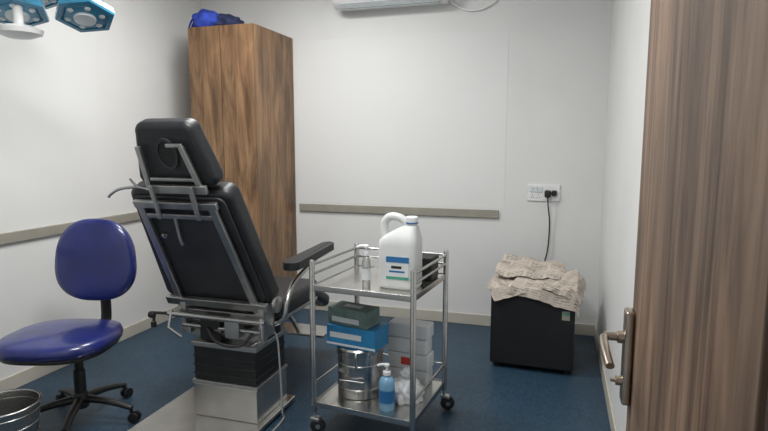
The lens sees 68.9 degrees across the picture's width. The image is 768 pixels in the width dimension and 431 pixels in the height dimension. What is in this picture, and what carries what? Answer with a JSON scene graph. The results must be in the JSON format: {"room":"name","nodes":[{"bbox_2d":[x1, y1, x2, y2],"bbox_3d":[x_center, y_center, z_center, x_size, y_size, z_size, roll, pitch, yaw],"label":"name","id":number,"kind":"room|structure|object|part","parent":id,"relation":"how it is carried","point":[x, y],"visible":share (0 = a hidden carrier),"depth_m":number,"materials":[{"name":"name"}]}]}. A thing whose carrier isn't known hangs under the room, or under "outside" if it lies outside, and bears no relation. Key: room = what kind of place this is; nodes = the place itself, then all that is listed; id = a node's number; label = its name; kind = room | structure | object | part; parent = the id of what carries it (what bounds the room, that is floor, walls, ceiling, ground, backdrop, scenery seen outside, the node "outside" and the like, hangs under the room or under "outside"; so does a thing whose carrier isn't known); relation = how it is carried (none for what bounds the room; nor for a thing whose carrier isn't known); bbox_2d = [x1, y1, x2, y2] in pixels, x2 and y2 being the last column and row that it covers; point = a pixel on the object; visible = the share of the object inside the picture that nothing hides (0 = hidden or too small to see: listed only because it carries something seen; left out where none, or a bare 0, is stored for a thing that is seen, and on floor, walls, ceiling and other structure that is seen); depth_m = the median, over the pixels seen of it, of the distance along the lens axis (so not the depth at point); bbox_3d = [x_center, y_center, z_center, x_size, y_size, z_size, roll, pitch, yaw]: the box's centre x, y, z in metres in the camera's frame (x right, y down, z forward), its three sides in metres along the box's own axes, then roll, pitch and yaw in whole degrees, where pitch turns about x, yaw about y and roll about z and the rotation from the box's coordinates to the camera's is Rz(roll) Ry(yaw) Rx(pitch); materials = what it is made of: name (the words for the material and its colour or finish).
{"room":"medical procedure room","nodes":[
{"label":"medical procedure room","id":0,"kind":"room"},
{"bbox_2d":[0,0,200,379],"bbox_3d":[-2.167,-0.373,3.109,0.100,2.750,4.010,2,8,17],"label":"wall","id":1,"kind":"structure","parent":0,"point":[72,101],"depth_m":3.59,"materials":[{"name":"paint"}]},
{"bbox_2d":[0,212,140,244],"bbox_3d":[-2.208,0.165,2.842,0.020,0.060,3.070,2,8,17],"label":"trim","id":2,"kind":"structure","parent":1,"relation":"attached to","point":[22,235],"depth_m":3.36,"materials":[{"name":"beige wood"}]},
{"bbox_2d":[0,305,179,390],"bbox_3d":[-2.107,0.948,3.281,0.012,0.085,3.770,2,8,17],"label":"baseboard","id":3,"kind":"structure","parent":1,"relation":"attached to","point":[19,379],"depth_m":3.41,"materials":[{"name":"beige wood"}]},
{"bbox_2d":[16,309,610,430],"bbox_3d":[-0.511,1.188,2.134,3.955,0.100,5.250,2,8,17],"label":"floor","id":4,"kind":"structure","parent":0,"point":[157,364],"depth_m":3.28,"materials":[{"name":"blue plastic"}]},
{"bbox_2d":[0,388,41,430],"bbox_3d":[-1.625,0.949,2.406,0.288,0.306,0.288,2,8,17],"label":"waste bin","id":5,"kind":"object","parent":4,"relation":"on","point":[19,408],"visible":1,"depth_m":2.43,"materials":[{"name":"silver metal"}]},
{"bbox_2d":[0,218,141,430],"bbox_3d":[-1.540,0.545,2.804,0.607,1.006,0.610,0,7,1],"label":"office chair","id":6,"kind":"object","parent":4,"relation":"on","point":[95,258],"visible":0.93,"depth_m":2.92,"materials":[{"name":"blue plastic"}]},
{"bbox_3d":[-1.673,0.956,2.779,0.244,0.071,0.052,-4,8,-30],"label":"leg","id":7,"kind":"part","parent":6,"relation":"part of","materials":[{"name":"black plastic"}]},
{"bbox_3d":[-1.585,0.596,2.751,0.520,0.078,0.490,0,7,1],"label":"seat","id":8,"kind":"part","parent":6,"relation":"part of","materials":[{"name":"blue leather"}]},
{"bbox_3d":[-1.657,0.933,2.954,0.244,0.071,0.052,6,10,41],"label":"leg","id":9,"kind":"part","parent":6,"relation":"part of","materials":[{"name":"black plastic"}]},
{"bbox_3d":[-1.510,0.965,2.709,0.052,0.071,0.244,-2,7,-13],"label":"leg","id":10,"kind":"part","parent":6,"relation":"part of","materials":[{"name":"black plastic"}]},
{"bbox_3d":[-1.539,0.235,2.981,0.434,0.440,0.060,0,1,1],"label":"backrest","id":11,"kind":"part","parent":6,"relation":"part of","materials":[{"name":"blue leather"}]},
{"bbox_3d":[-1.484,0.928,2.993,0.052,0.071,0.244,3,8,23],"label":"leg","id":12,"kind":"part","parent":6,"relation":"part of","materials":[{"name":"black plastic"}]},
{"bbox_3d":[-1.393,0.948,2.841,0.244,0.071,0.052,1,7,5],"label":"leg","id":13,"kind":"part","parent":6,"relation":"part of","materials":[{"name":"black plastic"}]},
{"bbox_2d":[107,118,333,430],"bbox_3d":[-0.741,0.262,3.043,0.740,1.507,1.460,2,8,17],"label":"chair","id":14,"kind":"object","parent":4,"relation":"on","point":[210,256],"visible":0.97,"depth_m":2.71,"materials":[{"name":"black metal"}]},
{"bbox_3d":[-1.120,-0.104,2.459,0.241,0.061,0.023,2,29,17],"label":"head lever","id":15,"kind":"part","parent":14,"relation":"part of","materials":[{"name":"silver metal"}]},
{"bbox_3d":[-1.035,-0.208,2.412,0.024,0.190,0.016,4,29,16],"label":"head frame","id":16,"kind":"part","parent":14,"relation":"part of","materials":[{"name":"metal"}]},
{"bbox_3d":[-1.163,0.497,2.810,0.030,0.036,0.036,2,8,17],"label":"crank knob","id":17,"kind":"part","parent":14,"relation":"part of","materials":[{"name":"black plastic"}]},
{"bbox_3d":[-1.155,0.545,2.808,0.028,0.025,0.028,2,8,17],"label":"crank knob","id":18,"kind":"part","parent":14,"relation":"part of","materials":[{"name":"black plastic"}]},
{"bbox_3d":[-1.000,-0.057,2.452,0.020,0.160,0.014,2,29,17],"label":"head post","id":19,"kind":"part","parent":14,"relation":"part of","materials":[{"name":"metal"}]},
{"bbox_3d":[-1.057,0.207,2.689,0.036,0.620,0.020,3,35,17],"label":"frame","id":20,"kind":"part","parent":14,"relation":"part of","materials":[{"name":"metal"}]},
{"bbox_3d":[-0.999,0.090,2.559,0.028,0.028,0.022,2,35,17],"label":"frame knob","id":21,"kind":"part","parent":14,"relation":"part of","materials":[{"name":"silver metal"}]},
{"bbox_3d":[-0.903,-0.154,2.398,0.230,0.014,0.014,2,29,17],"label":"head frame","id":22,"kind":"part","parent":14,"relation":"part of","materials":[{"name":"metal"}]},
{"bbox_3d":[-0.919,-0.046,2.462,0.430,0.034,0.022,2,35,17],"label":"frame","id":23,"kind":"part","parent":14,"relation":"part of","materials":[{"name":"metal"}]},
{"bbox_3d":[-0.889,-0.113,2.414,0.290,0.038,0.020,2,29,17],"label":"head frame","id":24,"kind":"part","parent":14,"relation":"part of","materials":[{"name":"metal"}]},
{"bbox_3d":[-0.937,0.069,2.557,0.037,0.162,0.016,2,35,17],"label":"slot rod","id":25,"kind":"part","parent":14,"relation":"part of","materials":[{"name":"metal"}]},
{"bbox_2d":[135,118,223,185],"bbox_3d":[-0.900,-0.271,2.409,0.400,0.295,0.085,2,29,17],"label":"cushion","id":26,"kind":"object","parent":14,"relation":"on","point":[152,134],"depth_m":2.36,"materials":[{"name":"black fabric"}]},
{"bbox_3d":[-0.906,0.004,2.493,0.370,0.024,0.016,2,35,17],"label":"frame","id":27,"kind":"part","parent":14,"relation":"part of","materials":[{"name":"metal"}]},
{"bbox_3d":[-0.996,0.494,2.873,0.030,0.170,0.110,2,8,17],"label":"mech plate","id":28,"kind":"part","parent":14,"relation":"part of","materials":[{"name":"metal"}]},
{"bbox_3d":[-0.808,-0.199,2.342,0.024,0.194,0.016,-9,25,23],"label":"head frame","id":29,"kind":"part","parent":14,"relation":"part of","materials":[{"name":"metal"}]},
{"bbox_3d":[-0.890,0.530,3.103,0.030,0.040,0.620,2,8,17],"label":"seat rail","id":30,"kind":"part","parent":14,"relation":"part of","materials":[{"name":"metal"}]},
{"bbox_3d":[-0.809,-0.049,2.393,0.020,0.160,0.014,2,29,17],"label":"head post","id":31,"kind":"part","parent":14,"relation":"part of","materials":[{"name":"metal"}]},
{"bbox_2d":[131,181,278,302],"bbox_3d":[-0.859,0.134,2.678,0.620,0.660,0.100,2,35,17],"label":"cushion","id":32,"kind":"object","parent":14,"relation":"on","point":[202,267],"depth_m":2.61,"materials":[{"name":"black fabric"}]},
{"bbox_3d":[-0.884,1.028,2.806,0.605,0.023,0.740,2,8,17],"label":"plate","id":33,"kind":"part","parent":14,"relation":"part of","materials":[{"name":"silver metal"}]},
{"bbox_3d":[-0.851,0.565,2.795,0.120,0.110,0.070,2,8,17],"label":"motor","id":34,"kind":"part","parent":14,"relation":"part of","materials":[{"name":"black plastic"}]},
{"bbox_3d":[-0.819,0.499,2.718,0.540,0.026,0.026,2,8,17],"label":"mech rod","id":35,"kind":"part","parent":14,"relation":"part of","materials":[{"name":"silver metal"}]},
{"bbox_3d":[-0.828,0.433,2.766,0.570,0.045,0.025,2,35,17],"label":"frame","id":36,"kind":"part","parent":14,"relation":"part of","materials":[{"name":"metal"}]},
{"bbox_3d":[-0.801,0.555,2.751,0.440,0.020,0.020,2,8,17],"label":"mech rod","id":37,"kind":"part","parent":14,"relation":"part of","materials":[{"name":"silver metal"}]},
{"bbox_3d":[-0.807,0.487,2.790,0.460,0.035,0.020,2,35,17],"label":"frame","id":38,"kind":"part","parent":14,"relation":"part of","materials":[{"name":"metal"}]},
{"bbox_3d":[-0.675,0.223,2.571,0.036,0.622,0.020,-2,33,20],"label":"frame","id":39,"kind":"part","parent":14,"relation":"part of","materials":[{"name":"metal"}]},
{"bbox_3d":[-0.565,0.543,3.003,0.030,0.040,0.620,2,8,17],"label":"seat rail","id":40,"kind":"part","parent":14,"relation":"part of","materials":[{"name":"metal"}]},
{"bbox_2d":[199,276,318,319],"bbox_3d":[-0.707,0.439,3.108,0.560,0.100,0.520,2,8,17],"label":"seat cushion","id":41,"kind":"object","parent":14,"relation":"on","point":[300,299],"depth_m":3.02,"materials":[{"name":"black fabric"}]},
{"bbox_3d":[-0.576,0.510,2.744,0.030,0.170,0.110,2,8,17],"label":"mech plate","id":42,"kind":"part","parent":14,"relation":"part of","materials":[{"name":"metal"}]},
{"bbox_3d":[-0.597,0.626,3.489,0.028,0.329,0.321,2,8,17],"label":"foot plate arm","id":43,"kind":"part","parent":14,"relation":"part of","materials":[{"name":"metal"}]},
{"bbox_3d":[-0.533,0.757,3.712,0.360,0.015,0.190,2,8,17],"label":"foot plate","id":44,"kind":"part","parent":14,"relation":"part of","materials":[{"name":"silver metal"}]},
{"bbox_2d":[187,23,296,277],"bbox_3d":[-1.095,-0.289,4.438,0.540,2.245,0.655,2,8,17],"label":"wardrobe","id":45,"kind":"object","parent":4,"relation":"on","point":[242,94],"visible":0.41,"depth_m":4.13,"materials":[{"name":"brown wood"}]},
{"bbox_3d":[-1.309,-0.296,4.205,0.268,2.168,0.018,2,8,17],"label":"door","id":46,"kind":"part","parent":45,"relation":"part of","materials":[{"name":"laminate"}]},
{"bbox_2d":[188,9,243,27],"bbox_3d":[-1.255,-1.419,4.201,0.410,0.247,0.272,-3,8,-22],"label":"backpack","id":47,"kind":"object","parent":45,"relation":"on","point":[204,17],"visible":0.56,"depth_m":4.11,"materials":[{"name":"blue fabric"}]},
{"bbox_3d":[-1.049,-0.285,4.125,0.268,2.168,0.018,2,8,17],"label":"door","id":48,"kind":"part","parent":45,"relation":"part of","materials":[{"name":"laminate"}]},
{"bbox_2d":[309,243,454,430],"bbox_3d":[0.007,0.620,2.800,0.582,0.858,0.529,3,8,23],"label":"trolley","id":49,"kind":"object","parent":4,"relation":"on","point":[348,281],"visible":0.77,"depth_m":2.69,"materials":[{"name":"silver metal"}]},
{"bbox_3d":[-0.340,0.580,2.682,0.027,0.748,0.027,3,8,23],"label":"post","id":50,"kind":"part","parent":49,"relation":"part of","materials":[{"name":"silver metal"}]},
{"bbox_2d":[317,382,336,399],"bbox_3d":[-0.245,0.888,2.943,0.008,0.028,0.480,3,8,23],"label":"shelf","id":51,"kind":"object","parent":49,"relation":"attached to","point":[322,396],"depth_m":2.83,"materials":[{"name":"silver metal"}]},
{"bbox_3d":[-0.245,0.784,2.930,0.012,0.012,0.480,3,8,23],"label":"rail","id":52,"kind":"part","parent":49,"relation":"part of","materials":[{"name":"silver metal"}]},
{"bbox_3d":[-0.245,0.248,2.861,0.014,0.014,0.480,3,8,23],"label":"rail","id":53,"kind":"part","parent":49,"relation":"part of","materials":[{"name":"silver metal"}]},
{"bbox_3d":[-0.245,0.204,2.856,0.014,0.014,0.480,3,8,23],"label":"rail","id":54,"kind":"part","parent":49,"relation":"part of","materials":[{"name":"silver metal"}]},
{"bbox_3d":[-0.150,0.524,3.119,0.027,0.748,0.027,3,8,23],"label":"post","id":55,"kind":"part","parent":49,"relation":"part of","materials":[{"name":"silver metal"}]},
{"bbox_2d":[337,346,383,399],"bbox_3d":[-0.120,0.766,2.821,0.238,0.253,0.253,2,8,17],"label":"drum","id":56,"kind":"object","parent":49,"relation":"on","point":[359,374],"visible":0.77,"depth_m":2.73,"materials":[{"name":"silver metal"}]},
{"bbox_3d":[-0.154,0.803,2.717,0.128,0.013,0.027,2,8,17],"label":"handle","id":57,"kind":"part","parent":56,"relation":"part of","materials":[{"name":"silver metal"}]},
{"bbox_2d":[327,322,387,352],"bbox_3d":[-0.131,0.588,2.787,0.270,0.105,0.151,4,8,26],"label":"carton","id":58,"kind":"object","parent":56,"relation":"on","point":[373,339],"visible":0.88,"depth_m":2.72,"materials":[{"name":"blue cardboard"}]},
{"bbox_2d":[328,300,379,329],"bbox_3d":[-0.150,0.492,2.781,0.230,0.086,0.121,4,9,31],"label":"glove box","id":59,"kind":"object","parent":58,"relation":"on","point":[351,314],"visible":1,"depth_m":2.74,"materials":[{"name":"green cardboard"}]},
{"bbox_3d":[-0.118,0.658,2.814,0.238,0.038,0.238,2,8,17],"label":"lid","id":60,"kind":"part","parent":56,"relation":"part of","materials":[{"name":"silver metal"}]},
{"bbox_2d":[356,244,370,287],"bbox_3d":[-0.095,0.234,2.615,0.067,0.200,0.041,2,8,17],"label":"pump bottle","id":61,"kind":"object","parent":49,"relation":"on","point":[366,263],"visible":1,"depth_m":2.60,"materials":[{"name":"clear plastic"}]},
{"bbox_2d":[315,266,442,295],"bbox_3d":[-0.011,0.318,2.768,0.510,0.004,0.480,3,8,23],"label":"shelf","id":62,"kind":"object","parent":49,"relation":"attached to","point":[348,281],"depth_m":2.65,"materials":[{"name":"silver metal"}]},
{"bbox_2d":[317,380,441,420],"bbox_3d":[-0.011,0.893,2.842,0.510,0.004,0.480,3,8,23],"label":"shelf","id":63,"kind":"object","parent":49,"relation":"attached to","point":[331,399],"depth_m":2.69,"materials":[{"name":"silver metal"}]},
{"bbox_2d":[377,363,394,411],"bbox_3d":[0.013,0.804,2.638,0.077,0.224,0.077,-6,10,-41],"label":"sanitizer bottle","id":64,"kind":"object","parent":49,"relation":"on","point":[386,382],"visible":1,"depth_m":2.61,"materials":[{"name":"blue plastic"}]},
{"bbox_3d":[-0.004,0.701,2.627,0.060,0.019,0.013,1,7,11],"label":"spout","id":65,"kind":"part","parent":64,"relation":"part of","materials":[{"name":"white plastic"}]},
{"bbox_2d":[379,212,421,289],"bbox_3d":[0.075,0.160,2.609,0.195,0.349,0.142,3,8,21],"label":"jerrycan","id":66,"kind":"object","parent":49,"relation":"on","point":[400,249],"visible":0.97,"depth_m":2.55,"materials":[{"name":"white plastic"}]},
{"bbox_3d":[0.057,0.055,2.604,0.156,0.140,0.042,3,8,21],"label":"can handle","id":67,"kind":"part","parent":66,"relation":"part of","materials":[{"name":"white plastic"}]},
{"bbox_3d":[0.084,0.233,2.980,0.510,0.014,0.014,3,8,23],"label":"rail","id":68,"kind":"part","parent":49,"relation":"part of","materials":[{"name":"silver metal"}]},
{"bbox_3d":[0.084,0.189,2.974,0.510,0.014,0.014,3,8,23],"label":"rail","id":69,"kind":"part","parent":49,"relation":"part of","materials":[{"name":"silver metal"}]},
{"bbox_2d":[394,366,424,405],"bbox_3d":[0.108,0.821,2.746,0.179,0.162,0.179,-3,8,-20],"label":"plastic bag","id":70,"kind":"object","parent":49,"relation":"on","point":[402,383],"visible":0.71,"depth_m":2.70,"materials":[{"name":"white plastic"}]},
{"bbox_2d":[387,317,433,386],"bbox_3d":[0.137,0.714,2.939,0.230,0.325,0.106,3,8,23],"label":"stack","id":71,"kind":"object","parent":49,"relation":"on","point":[398,345],"visible":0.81,"depth_m":2.89,"materials":[{"name":"white cardboard"}]},
{"bbox_3d":[0.084,0.769,3.049,0.510,0.012,0.012,3,8,23],"label":"rail","id":72,"kind":"part","parent":49,"relation":"part of","materials":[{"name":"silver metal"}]},
{"bbox_3d":[0.128,0.606,2.481,0.027,0.748,0.027,3,8,23],"label":"post","id":73,"kind":"part","parent":49,"relation":"part of","materials":[{"name":"silver metal"}]},
{"bbox_2d":[422,253,438,280],"bbox_3d":[0.152,0.252,2.812,0.226,0.115,0.120,3,8,23],"label":"case","id":74,"kind":"object","parent":49,"relation":"on","point":[427,258],"visible":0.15,"depth_m":2.74,"materials":[{"name":"plastic"}]},
{"bbox_3d":[0.152,0.209,2.809,0.226,0.030,0.116,3,8,23],"label":"lid","id":75,"kind":"part","parent":74,"relation":"part of","materials":[{"name":"black plastic"}]},
{"bbox_3d":[0.223,0.810,2.730,0.012,0.012,0.480,3,8,23],"label":"rail","id":76,"kind":"part","parent":49,"relation":"part of","materials":[{"name":"silver metal"}]},
{"bbox_2d":[416,274,445,299],"bbox_3d":[0.223,0.339,2.669,0.008,0.028,0.480,3,8,23],"label":"shelf","id":77,"kind":"object","parent":49,"relation":"attached to","point":[430,285],"depth_m":2.67,"materials":[{"name":"silver metal"}]},
{"bbox_3d":[0.223,0.274,2.661,0.014,0.014,0.480,3,8,23],"label":"rail","id":78,"kind":"part","parent":49,"relation":"part of","materials":[{"name":"silver metal"}]},
{"bbox_3d":[0.223,0.229,2.655,0.014,0.014,0.480,3,8,23],"label":"rail","id":79,"kind":"part","parent":49,"relation":"part of","materials":[{"name":"silver metal"}]},
{"bbox_3d":[0.318,0.550,2.919,0.027,0.748,0.027,3,8,23],"label":"post","id":80,"kind":"part","parent":49,"relation":"part of","materials":[{"name":"silver metal"}]},
{"bbox_2d":[490,295,574,374],"bbox_3d":[0.984,0.690,3.664,0.500,0.500,0.503,3,8,19],"label":"mini fridge","id":81,"kind":"object","parent":4,"relation":"on","point":[524,331],"visible":0.84,"depth_m":3.43,"materials":[{"name":"black plastic"}]},
{"bbox_2d":[485,254,586,316],"bbox_3d":[0.964,0.435,3.598,0.628,0.249,0.541,3,8,24],"label":"newspapers","id":82,"kind":"object","parent":81,"relation":"on","point":[549,282],"visible":1,"depth_m":3.47,"materials":[{"name":"beige paper"}]},
{"bbox_2d":[201,0,611,324],"bbox_3d":[0.016,-0.547,4.465,3.255,2.750,0.100,2,8,17],"label":"wall","id":83,"kind":"structure","parent":0,"point":[559,51],"depth_m":4.12,"materials":[{"name":"paint"}]},
{"bbox_2d":[299,203,498,217],"bbox_3d":[0.077,-0.041,4.448,1.640,0.060,0.020,2,8,17],"label":"trim","id":84,"kind":"structure","parent":83,"relation":"attached to","point":[477,213],"depth_m":4.42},
{"bbox_2d":[297,29,508,207],"bbox_3d":[0.099,-0.730,4.362,1.680,1.300,0.002,2,8,17],"label":"whiteboard","id":85,"kind":"object","parent":83,"relation":"attached to","point":[417,119],"depth_m":4.34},
{"bbox_2d":[332,0,496,11],"bbox_3d":[0.233,-1.683,4.085,1.258,0.390,0.216,2,8,17],"label":"air conditioner","id":86,"kind":"object","parent":83,"relation":"attached to","point":[339,5],"visible":1,"depth_m":4.13,"materials":[{"name":"white plastic"}]},
{"bbox_2d":[303,301,594,335],"bbox_3d":[-0.001,0.782,4.582,3.231,0.085,0.012,2,8,17],"label":"baseboard","id":87,"kind":"structure","parent":83,"relation":"attached to","point":[421,314],"depth_m":4.43,"materials":[{"name":"beige wood"}]},
{"bbox_2d":[527,184,559,260],"bbox_3d":[1.159,0.203,4.115,0.230,0.862,0.065,2,8,17],"label":"wall socket","id":88,"kind":"object","parent":83,"relation":"attached to","point":[535,192],"visible":0.84,"depth_m":4.09,"materials":[{"name":"white plastic"}]},
{"bbox_3d":[1.167,-0.167,4.094,0.230,0.124,0.012,2,8,17],"label":"plate","id":89,"kind":"part","parent":88,"relation":"part of","materials":[{"name":"white plastic"}]},
{"bbox_3d":[1.191,0.246,4.099,0.036,0.781,0.042,2,8,17],"label":"cord","id":90,"kind":"part","parent":88,"relation":"part of","materials":[{"name":"plastic"}]},
{"bbox_2d":[603,330,623,343],"bbox_3d":[0.481,0.253,1.173,0.040,0.026,0.026,2,8,17],"label":"rose","id":91,"kind":"object","parent":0,"point":[618,336],"depth_m":1.16,"materials":[{"name":"silver metal"}]},
{"bbox_2d":[596,0,650,430],"bbox_3d":[1.036,-0.246,2.119,0.100,2.750,4.010,2,8,17],"label":"wall","id":92,"kind":"structure","parent":0,"point":[630,21],"depth_m":2.80,"materials":[{"name":"paint"}]},
{"bbox_2d":[594,325,616,430],"bbox_3d":[0.992,1.070,2.333,0.012,0.085,3.750,2,8,17],"label":"baseboard","id":93,"kind":"structure","parent":92,"relation":"attached to","point":[611,416],"depth_m":3.14,"materials":[{"name":"beige paint"}]},
{"bbox_3d":[-0.565,-1.723,2.433,3.455,0.100,4.010,2,8,17],"label":"ceiling","id":94,"kind":"structure","parent":0,"visible":0},
{"bbox_2d":[0,0,114,39],"bbox_3d":[-1.605,-1.239,2.533,0.612,0.885,0.587,2,8,17],"label":"light","id":95,"kind":"object","parent":94,"relation":"hanging from","point":[18,18],"visible":1,"depth_m":2.55,"materials":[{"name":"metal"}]},
{"bbox_3d":[-1.141,-0.075,0.782,3.255,2.750,0.140,2,8,17],"label":"wall","id":96,"kind":"structure","parent":0,"visible":0},
{"bbox_2d":[619,0,767,430],"bbox_3d":[0.422,0.242,0.823,0.054,2.090,0.750,2,8,17],"label":"door","id":97,"kind":"structure","parent":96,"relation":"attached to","point":[700,301],"depth_m":0.65,"materials":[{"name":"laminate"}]},
{"bbox_2d":[599,333,614,368],"bbox_3d":[0.444,0.267,1.117,0.023,0.029,0.138,2,8,17],"label":"lever","id":98,"kind":"object","parent":97,"relation":"attached to","point":[604,344],"visible":1,"depth_m":1.09,"materials":[{"name":"silver metal"}]},
{"bbox_2d":[610,375,621,385],"bbox_3d":[0.490,0.348,1.182,0.022,0.020,0.020,2,8,17],"label":"key turn","id":99,"kind":"object","parent":97,"relation":"attached to","point":[618,379],"visible":1,"depth_m":1.18,"materials":[{"name":"silver metal"}]},
{"bbox_3d":[0.508,0.294,1.169,0.018,0.200,0.045,2,8,17],"label":"handle","id":100,"kind":"part","parent":97,"relation":"part of","materials":[{"name":"silver metal"}]},
{"bbox_3d":[0.508,0.294,1.169,0.018,0.200,0.045,2,8,17],"label":"plate","id":101,"kind":"part","parent":97,"relation":"part of","materials":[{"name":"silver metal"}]},
{"bbox_2d":[764,392,767,430],"bbox_3d":[0.315,0.286,0.362,0.090,2.140,0.163,2,8,17],"label":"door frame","id":102,"kind":"structure","parent":96,"relation":"attached to","point":[766,414],"depth_m":0.43,"materials":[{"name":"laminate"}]}
]}

